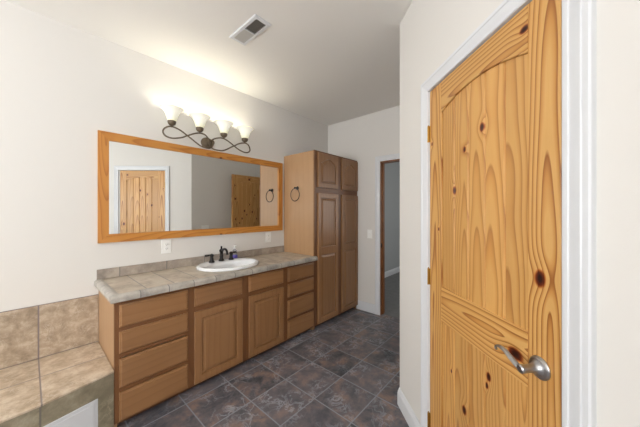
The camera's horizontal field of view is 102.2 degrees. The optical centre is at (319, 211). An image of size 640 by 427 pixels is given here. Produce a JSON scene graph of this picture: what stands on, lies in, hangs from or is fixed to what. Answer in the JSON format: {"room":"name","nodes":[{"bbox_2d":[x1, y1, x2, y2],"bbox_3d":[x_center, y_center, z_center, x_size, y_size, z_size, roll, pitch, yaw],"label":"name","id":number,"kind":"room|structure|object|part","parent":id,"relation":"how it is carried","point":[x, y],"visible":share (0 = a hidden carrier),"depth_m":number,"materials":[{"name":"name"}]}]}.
{"room":"bathroom","nodes":[
{"label":"bathroom","id":0,"kind":"room"},
{"bbox_2d":[0,0,399,357],"bbox_3d":[-0.888,0.023,2.987,0.155,2.740,9.900,0,0,41],"label":"wall","id":1,"kind":"structure","parent":0,"point":[61,84],"depth_m":1.92,"materials":[{"name":"paint"}]},
{"bbox_2d":[0,294,97,369],"bbox_3d":[-2.918,0.819,0.617,0.009,0.362,3.656,0,0,41],"label":"tiled wall","id":2,"kind":"structure","parent":1,"relation":"attached to","point":[27,334],"depth_m":1.78,"materials":[{"name":"beige tile"}]},
{"bbox_2d":[161,239,170,253],"bbox_3d":[-1.394,0.320,2.342,0.009,0.125,0.080,0,0,41],"label":"outlet","id":3,"kind":"object","parent":1,"relation":"attached to","point":[165,244],"visible":1,"depth_m":2.34,"materials":[{"name":"white plastic"}]},
{"bbox_2d":[97,130,282,242],"bbox_3d":[-1.099,-0.188,2.666,0.022,0.868,1.832,0,0,41],"label":"framed mirror","id":4,"kind":"object","parent":1,"relation":"attached to","point":[148,189],"visible":1,"depth_m":2.40,"materials":[{"name":"brown wood"}]},
{"bbox_3d":[-1.099,0.213,2.666,0.022,0.066,1.832,0,0,41],"label":"frame rail","id":5,"kind":"part","parent":4,"relation":"part of","materials":[{"name":"brown wood"}]},
{"bbox_3d":[-1.099,-0.589,2.666,0.022,0.066,1.832,0,0,41],"label":"frame rail","id":6,"kind":"part","parent":4,"relation":"part of","materials":[{"name":"brown wood"}]},
{"bbox_2d":[97,246,283,279],"bbox_3d":[-1.092,0.487,2.681,0.012,0.076,1.874,0,0,41],"label":"tile backsplash","id":7,"kind":"structure","parent":1,"relation":"attached to","point":[162,265],"depth_m":2.35,"materials":[{"name":"beige tile"}]},
{"bbox_2d":[160,104,253,152],"bbox_3d":[-1.073,-0.756,2.556,0.207,0.302,0.916,0,0,41],"label":"vanity light","id":8,"kind":"object","parent":1,"relation":"attached to","point":[172,112],"visible":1,"depth_m":2.45,"materials":[{"name":"white glass"}]},
{"bbox_3d":[-1.306,-0.850,2.274,0.184,0.115,0.184,0,0,41],"label":"lamp shade","id":9,"kind":"part","parent":8,"relation":"part of","materials":[{"name":"white glass"}]},
{"bbox_3d":[-1.210,-0.678,2.401,0.060,0.147,0.469,0,0,41],"label":"scroll arm","id":10,"kind":"part","parent":8,"relation":"part of","materials":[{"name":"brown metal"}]},
{"bbox_3d":[-1.145,-0.850,2.457,0.184,0.115,0.184,0,0,41],"label":"lamp shade","id":11,"kind":"part","parent":8,"relation":"part of","materials":[{"name":"white glass"}]},
{"bbox_3d":[-0.983,-0.850,2.640,0.184,0.115,0.184,0,0,41],"label":"lamp shade","id":12,"kind":"part","parent":8,"relation":"part of","materials":[{"name":"white glass"}]},
{"bbox_3d":[-0.938,-0.679,2.714,0.060,0.148,0.469,0,0,41],"label":"scroll arm","id":13,"kind":"part","parent":8,"relation":"part of","materials":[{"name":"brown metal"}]},
{"bbox_3d":[-0.822,-0.850,2.823,0.184,0.115,0.184,0,0,41],"label":"lamp shade","id":14,"kind":"part","parent":8,"relation":"part of","materials":[{"name":"white glass"}]},
{"bbox_2d":[266,232,270,241],"bbox_3d":[-0.639,0.321,3.197,0.009,0.125,0.080,0,0,41],"label":"outlet","id":15,"kind":"object","parent":1,"relation":"attached to","point":[268,234],"visible":1,"depth_m":3.19,"materials":[{"name":"white plastic"}]},
{"bbox_2d":[385,266,399,277],"bbox_3d":[1.341,1.332,5.381,0.015,0.122,3.340,0,0,41],"label":"baseboard","id":16,"kind":"structure","parent":1,"relation":"attached to","point":[395,270],"depth_m":5.65,"materials":[{"name":"white wood"}]},
{"bbox_2d":[5,0,412,125],"bbox_3d":[1.392,-1.397,0.972,6.240,0.100,10.140,0,0,41],"label":"ceiling","id":17,"kind":"structure","parent":0,"point":[326,62],"depth_m":2.06,"materials":[{"name":"paint"}]},
{"bbox_2d":[229,14,270,45],"bbox_3d":[-0.525,-1.342,1.926,0.350,0.009,0.140,0,0,41],"label":"ceiling vent","id":18,"kind":"object","parent":17,"relation":"in","point":[255,25],"visible":1,"depth_m":1.91,"materials":[{"name":"metal"}]},
{"bbox_2d":[117,272,408,426],"bbox_3d":[1.392,1.441,0.972,6.240,0.104,10.140,0,0,41],"label":"floor","id":19,"kind":"structure","parent":0,"point":[344,371],"depth_m":2.06,"materials":[{"name":"tile"}]},
{"bbox_2d":[0,373,113,426],"bbox_3d":[-2.586,1.202,0.323,0.880,0.382,3.655,0,0,41],"label":"tub surround","id":20,"kind":"object","parent":19,"relation":"on","point":[102,389],"visible":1,"depth_m":1.46,"materials":[{"name":"beige tile"}]},
{"bbox_2d":[0,342,113,423],"bbox_3d":[-2.585,1.006,0.322,0.898,0.009,3.655,0,0,41],"label":"tub deck","id":21,"kind":"object","parent":20,"relation":"on","point":[25,387],"visible":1,"depth_m":1.55,"materials":[{"name":"beige tile"}]},
{"bbox_2d":[43,399,97,426],"bbox_3d":[-1.429,1.247,1.360,0.011,0.252,0.420,0,0,28],"label":"access panel","id":22,"kind":"object","parent":20,"relation":"attached to","point":[86,415],"visible":1,"depth_m":1.47,"materials":[{"name":"white plastic"}]},
{"bbox_3d":[-1.425,1.247,1.358,0.003,0.212,0.380,0,0,28],"label":"panel","id":23,"kind":"part","parent":22,"relation":"part of","materials":[{"name":"white plastic"}]},
{"bbox_2d":[99,261,313,426],"bbox_3d":[-0.880,0.976,2.500,0.564,0.834,1.862,0,0,41],"label":"vanity cabinet","id":24,"kind":"object","parent":19,"relation":"on","point":[224,324],"visible":0.94,"depth_m":1.99,"materials":[{"name":"brown wood"}]},
{"bbox_3d":[-1.504,0.976,1.821,0.528,0.834,0.018,0,0,41],"label":"panel","id":25,"kind":"part","parent":24,"relation":"part of","materials":[{"name":"brown wood"}]},
{"bbox_3d":[-1.151,0.753,1.808,0.018,0.030,0.395,0,0,41],"label":"frame rail","id":26,"kind":"part","parent":24,"relation":"part of","materials":[{"name":"brown wood"}]},
{"bbox_3d":[-1.151,0.925,1.808,0.018,0.025,0.395,0,0,41],"label":"frame rail","id":27,"kind":"part","parent":24,"relation":"part of","materials":[{"name":"brown wood"}]},
{"bbox_3d":[-1.151,1.142,1.808,0.018,0.022,0.395,0,0,41],"label":"frame rail","id":28,"kind":"part","parent":24,"relation":"part of","materials":[{"name":"brown wood"}]},
{"bbox_3d":[-1.151,0.584,1.808,0.018,0.049,0.395,0,0,41],"label":"frame rail","id":29,"kind":"part","parent":24,"relation":"part of","materials":[{"name":"brown wood"}]},
{"bbox_3d":[-1.151,1.333,1.808,0.018,0.030,0.395,0,0,41],"label":"frame rail","id":30,"kind":"part","parent":24,"relation":"part of","materials":[{"name":"brown wood"}]},
{"bbox_3d":[-1.137,1.246,1.797,0.018,0.182,0.418,0,0,41],"label":"drawer","id":31,"kind":"part","parent":24,"relation":"part of","materials":[{"name":"brown wood"}]},
{"bbox_3d":[-1.137,1.033,1.797,0.018,0.184,0.418,0,0,41],"label":"drawer","id":32,"kind":"part","parent":24,"relation":"part of","materials":[{"name":"brown wood"}]},
{"bbox_3d":[-1.137,0.838,1.797,0.018,0.139,0.418,0,0,41],"label":"drawer","id":33,"kind":"part","parent":24,"relation":"part of","materials":[{"name":"brown wood"}]},
{"bbox_3d":[-1.137,0.668,1.797,0.018,0.145,0.418,0,0,41],"label":"drawer","id":34,"kind":"part","parent":24,"relation":"part of","materials":[{"name":"brown wood"}]},
{"bbox_2d":[94,252,317,303],"bbox_3d":[-0.877,0.546,2.482,0.598,0.046,1.890,0,0,41],"label":"countertop","id":35,"kind":"structure","parent":24,"relation":"on","point":[134,286],"depth_m":2.05,"materials":[{"name":"grey tile"}]},
{"bbox_2d":[205,246,236,262],"bbox_3d":[-0.956,0.424,2.568,0.156,0.149,0.333,0,0,41],"label":"faucet","id":36,"kind":"object","parent":35,"relation":"on","point":[221,250],"visible":1,"depth_m":2.58,"materials":[{"name":"brown metal"}]},
{"bbox_3d":[-1.058,0.457,2.521,0.053,0.084,0.054,0,0,41],"label":"handle","id":37,"kind":"part","parent":36,"relation":"part of","materials":[{"name":"brown metal"}]},
{"bbox_3d":[-0.994,0.424,2.601,0.056,0.148,0.056,0,0,41],"label":"spout","id":38,"kind":"part","parent":36,"relation":"part of","materials":[{"name":"brown metal"}]},
{"bbox_3d":[-0.922,0.457,2.675,0.053,0.084,0.054,0,0,41],"label":"handle","id":39,"kind":"part","parent":36,"relation":"part of","materials":[{"name":"brown metal"}]},
{"bbox_2d":[196,258,258,271],"bbox_3d":[-0.881,0.581,2.500,0.500,0.167,0.589,0,0,41],"label":"oval sink","id":40,"kind":"object","parent":35,"relation":"in","point":[237,263],"visible":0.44,"depth_m":2.51,"materials":[{"name":"white ceramic"}]},
{"bbox_2d":[232,245,236,257],"bbox_3d":[-0.928,0.445,2.805,0.054,0.163,0.055,0,0,-3],"label":"soap bottle","id":41,"kind":"object","parent":35,"relation":"on","point":[234,247],"visible":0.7,"depth_m":2.79,"materials":[{"name":"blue plastic"}]},
{"bbox_3d":[-0.829,0.667,2.145,0.018,0.142,0.417,0,0,41],"label":"false drawer","id":42,"kind":"part","parent":24,"relation":"part of","materials":[{"name":"brown wood"}]},
{"bbox_3d":[-0.843,0.758,2.158,0.018,0.060,0.393,0,0,41],"label":"frame rail","id":43,"kind":"part","parent":24,"relation":"part of","materials":[{"name":"brown wood"}]},
{"bbox_3d":[-0.843,0.584,2.158,0.018,0.049,0.393,0,0,41],"label":"frame rail","id":44,"kind":"part","parent":24,"relation":"part of","materials":[{"name":"brown wood"}]},
{"bbox_3d":[-0.829,1.058,2.145,0.018,0.558,0.417,0,0,41],"label":"door","id":45,"kind":"part","parent":24,"relation":"part of","materials":[{"name":"brown wood"}]},
{"bbox_3d":[-0.828,1.058,2.144,0.014,0.430,0.295,0,0,41],"label":"raised panel","id":46,"kind":"part","parent":24,"relation":"part of","materials":[{"name":"brown wood"}]},
{"bbox_3d":[-0.512,0.667,2.504,0.018,0.142,0.409,0,0,41],"label":"false drawer","id":47,"kind":"part","parent":24,"relation":"part of","materials":[{"name":"brown wood"}]},
{"bbox_3d":[-0.526,0.758,2.516,0.018,0.060,0.385,0,0,41],"label":"frame rail","id":48,"kind":"part","parent":24,"relation":"part of","materials":[{"name":"brown wood"}]},
{"bbox_3d":[-0.526,0.584,2.516,0.018,0.049,0.385,0,0,41],"label":"frame rail","id":49,"kind":"part","parent":24,"relation":"part of","materials":[{"name":"brown wood"}]},
{"bbox_3d":[-0.512,1.058,2.504,0.018,0.558,0.409,0,0,41],"label":"door","id":50,"kind":"part","parent":24,"relation":"part of","materials":[{"name":"brown wood"}]},
{"bbox_3d":[-0.511,1.058,2.503,0.014,0.430,0.287,0,0,41],"label":"raised panel","id":51,"kind":"part","parent":24,"relation":"part of","materials":[{"name":"brown wood"}]},
{"bbox_3d":[-0.218,0.753,2.864,0.018,0.030,0.373,0,0,41],"label":"frame rail","id":52,"kind":"part","parent":24,"relation":"part of","materials":[{"name":"brown wood"}]},
{"bbox_3d":[-0.218,0.925,2.864,0.018,0.025,0.373,0,0,41],"label":"frame rail","id":53,"kind":"part","parent":24,"relation":"part of","materials":[{"name":"brown wood"}]},
{"bbox_3d":[-0.218,1.142,2.864,0.018,0.022,0.373,0,0,41],"label":"frame rail","id":54,"kind":"part","parent":24,"relation":"part of","materials":[{"name":"brown wood"}]},
{"bbox_3d":[-0.218,0.584,2.864,0.018,0.049,0.373,0,0,41],"label":"frame rail","id":55,"kind":"part","parent":24,"relation":"part of","materials":[{"name":"brown wood"}]},
{"bbox_3d":[-0.205,1.246,2.852,0.018,0.182,0.397,0,0,41],"label":"drawer","id":56,"kind":"part","parent":24,"relation":"part of","materials":[{"name":"brown wood"}]},
{"bbox_3d":[-0.205,1.033,2.852,0.018,0.184,0.397,0,0,41],"label":"drawer","id":57,"kind":"part","parent":24,"relation":"part of","materials":[{"name":"brown wood"}]},
{"bbox_3d":[-0.205,0.838,2.852,0.018,0.139,0.397,0,0,41],"label":"drawer","id":58,"kind":"part","parent":24,"relation":"part of","materials":[{"name":"brown wood"}]},
{"bbox_3d":[-0.205,0.668,2.852,0.018,0.145,0.397,0,0,41],"label":"drawer","id":59,"kind":"part","parent":24,"relation":"part of","materials":[{"name":"brown wood"}]},
{"bbox_2d":[284,150,357,329],"bbox_3d":[0.038,0.336,3.539,0.564,2.115,0.903,0,0,41],"label":"linen cabinet","id":60,"kind":"object","parent":19,"relation":"on","point":[322,223],"visible":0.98,"depth_m":3.25,"materials":[{"name":"brown wood"}]},
{"bbox_2d":[290,186,299,200],"bbox_3d":[-0.298,-0.217,3.195,0.165,0.190,0.054,0,0,41],"label":"towel ring","id":61,"kind":"object","parent":60,"relation":"attached to","point":[297,187],"visible":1,"depth_m":3.19,"materials":[{"name":"brown metal"}]},
{"bbox_3d":[-0.269,0.337,3.219,0.528,2.113,0.018,0,0,41],"label":"panel","id":62,"kind":"part","parent":60,"relation":"part of","materials":[{"name":"brown wood"}]},
{"bbox_3d":[0.104,-0.493,3.202,0.018,0.416,0.391,0,0,41],"label":"door","id":63,"kind":"part","parent":60,"relation":"part of","materials":[{"name":"brown wood"}]},
{"bbox_3d":[0.104,0.559,3.202,0.018,1.556,0.391,0,0,41],"label":"door","id":64,"kind":"part","parent":60,"relation":"part of","materials":[{"name":"brown wood"}]},
{"bbox_3d":[0.090,-0.252,3.213,0.018,0.090,0.365,0,0,41],"label":"frame rail","id":65,"kind":"part","parent":60,"relation":"part of","materials":[{"name":"brown wood"}]},
{"bbox_3d":[0.106,-0.490,3.201,0.014,0.285,0.269,0,0,41],"label":"raised panel","id":66,"kind":"part","parent":60,"relation":"part of","materials":[{"name":"brown wood"}]},
{"bbox_3d":[0.106,0.138,3.201,0.014,0.583,0.269,0,0,41],"label":"raised panel","id":67,"kind":"part","parent":60,"relation":"part of","materials":[{"name":"brown wood"}]},
{"bbox_3d":[0.106,0.903,3.201,0.014,0.738,0.269,0,0,41],"label":"raised panel","id":68,"kind":"part","parent":60,"relation":"part of","materials":[{"name":"brown wood"}]},
{"bbox_3d":[0.398,-0.252,3.562,0.018,0.090,0.351,0,0,41],"label":"frame rail","id":69,"kind":"part","parent":60,"relation":"part of","materials":[{"name":"brown wood"}]},
{"bbox_3d":[0.411,-0.493,3.549,0.018,0.416,0.378,0,0,41],"label":"door","id":70,"kind":"part","parent":60,"relation":"part of","materials":[{"name":"brown wood"}]},
{"bbox_3d":[0.411,0.559,3.549,0.018,1.556,0.378,0,0,41],"label":"door","id":71,"kind":"part","parent":60,"relation":"part of","materials":[{"name":"brown wood"}]},
{"bbox_3d":[0.412,-0.490,3.547,0.014,0.285,0.256,0,0,41],"label":"raised panel","id":72,"kind":"part","parent":60,"relation":"part of","materials":[{"name":"brown wood"}]},
{"bbox_3d":[0.412,0.138,3.547,0.014,0.583,0.256,0,0,41],"label":"raised panel","id":73,"kind":"part","parent":60,"relation":"part of","materials":[{"name":"brown wood"}]},
{"bbox_3d":[0.412,0.903,3.547,0.014,0.738,0.256,0,0,41],"label":"raised panel","id":74,"kind":"part","parent":60,"relation":"part of","materials":[{"name":"brown wood"}]},
{"bbox_2d":[328,105,399,303],"bbox_3d":[0.911,0.023,3.449,2.000,2.740,0.115,0,0,41],"label":"wall","id":75,"kind":"structure","parent":0,"point":[362,139],"depth_m":3.60,"materials":[{"name":"paint"}]},
{"bbox_2d":[356,300,374,313],"bbox_3d":[0.638,1.332,3.604,0.305,0.122,0.015,0,0,41],"label":"baseboard","id":76,"kind":"structure","parent":75,"relation":"attached to","point":[368,307],"depth_m":3.59,"materials":[{"name":"white wood"}]},
{"bbox_2d":[367,230,371,237],"bbox_3d":[0.686,0.313,3.562,0.075,0.120,0.012,0,0,41],"label":"light switch","id":77,"kind":"object","parent":75,"relation":"attached to","point":[369,232],"visible":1,"depth_m":3.56,"materials":[{"name":"white plastic"}]},
{"bbox_2d":[375,153,399,314],"bbox_3d":[1.077,0.328,3.213,0.870,2.130,0.018,0,0,41],"label":"trim","id":78,"kind":"structure","parent":75,"relation":"attached to","point":[378,159],"depth_m":3.47,"materials":[{"name":"white wood"}]},
{"bbox_2d":[380,159,399,314],"bbox_3d":[1.121,0.363,3.263,0.754,2.060,0.115,0,0,41],"label":"trim","id":79,"kind":"structure","parent":75,"relation":"attached to","point":[382,163],"depth_m":3.49,"materials":[{"name":"brown wood"}]},
{"bbox_2d":[400,0,639,426],"bbox_3d":[0.729,0.023,0.731,0.110,2.740,2.275,0,0,-5],"label":"wall","id":80,"kind":"structure","parent":0,"point":[431,31],"depth_m":0.62,"materials":[{"name":"paint"}]},
{"bbox_2d":[427,0,561,426],"bbox_3d":[0.660,0.360,1.087,0.173,2.049,0.728,0,0,-5],"label":"door","id":81,"kind":"structure","parent":80,"relation":"in","point":[494,132],"depth_m":0.95,"materials":[{"name":"brown wood"}]},
{"bbox_3d":[0.661,-0.590,1.077,0.035,0.149,0.498,0,0,-5],"label":"rail","id":82,"kind":"part","parent":81,"relation":"part of","materials":[{"name":"brown wood"}]},
{"bbox_3d":[0.661,0.476,1.077,0.035,0.178,0.498,0,0,-5],"label":"rail","id":83,"kind":"part","parent":81,"relation":"part of","materials":[{"name":"brown wood"}]},
{"bbox_3d":[0.661,-0.535,1.077,0.038,0.054,0.501,0,0,-5],"label":"moulding","id":84,"kind":"part","parent":81,"relation":"part of","materials":[{"name":"brown wood"}]},
{"bbox_3d":[0.661,0.859,1.077,0.021,0.588,0.498,0,0,-5],"label":"plank panel","id":85,"kind":"part","parent":81,"relation":"part of","materials":[{"name":"brown wood"}]},
{"bbox_3d":[0.661,-0.087,1.077,0.021,0.948,0.498,0,0,-5],"label":"plank panel","id":86,"kind":"part","parent":81,"relation":"part of","materials":[{"name":"brown wood"}]},
{"bbox_3d":[0.605,0.466,0.833,0.018,0.038,0.121,0,0,-5],"label":"lever","id":87,"kind":"part","parent":81,"relation":"part of","materials":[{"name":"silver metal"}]},
{"bbox_3d":[0.635,0.475,0.780,0.069,0.067,0.067,0,0,-5],"label":"handle","id":88,"kind":"part","parent":81,"relation":"part of","materials":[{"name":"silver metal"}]},
{"bbox_2d":[421,0,596,426],"bbox_3d":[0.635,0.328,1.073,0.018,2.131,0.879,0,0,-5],"label":"trim","id":89,"kind":"structure","parent":80,"relation":"attached to","point":[580,16],"depth_m":0.67,"materials":[{"name":"white wood"}]},
{"bbox_3d":[1.069,0.023,2.329,0.120,2.740,1.354,0,0,41],"label":"wall","id":90,"kind":"structure","parent":0,"visible":0},
{"bbox_2d":[397,387,420,426],"bbox_3d":[0.941,1.332,2.252,0.229,0.122,1.628,0,0,32],"label":"baseboard","id":91,"kind":"structure","parent":90,"relation":"attached to","point":[408,413],"depth_m":1.71,"materials":[{"name":"white wood"}]}
]}

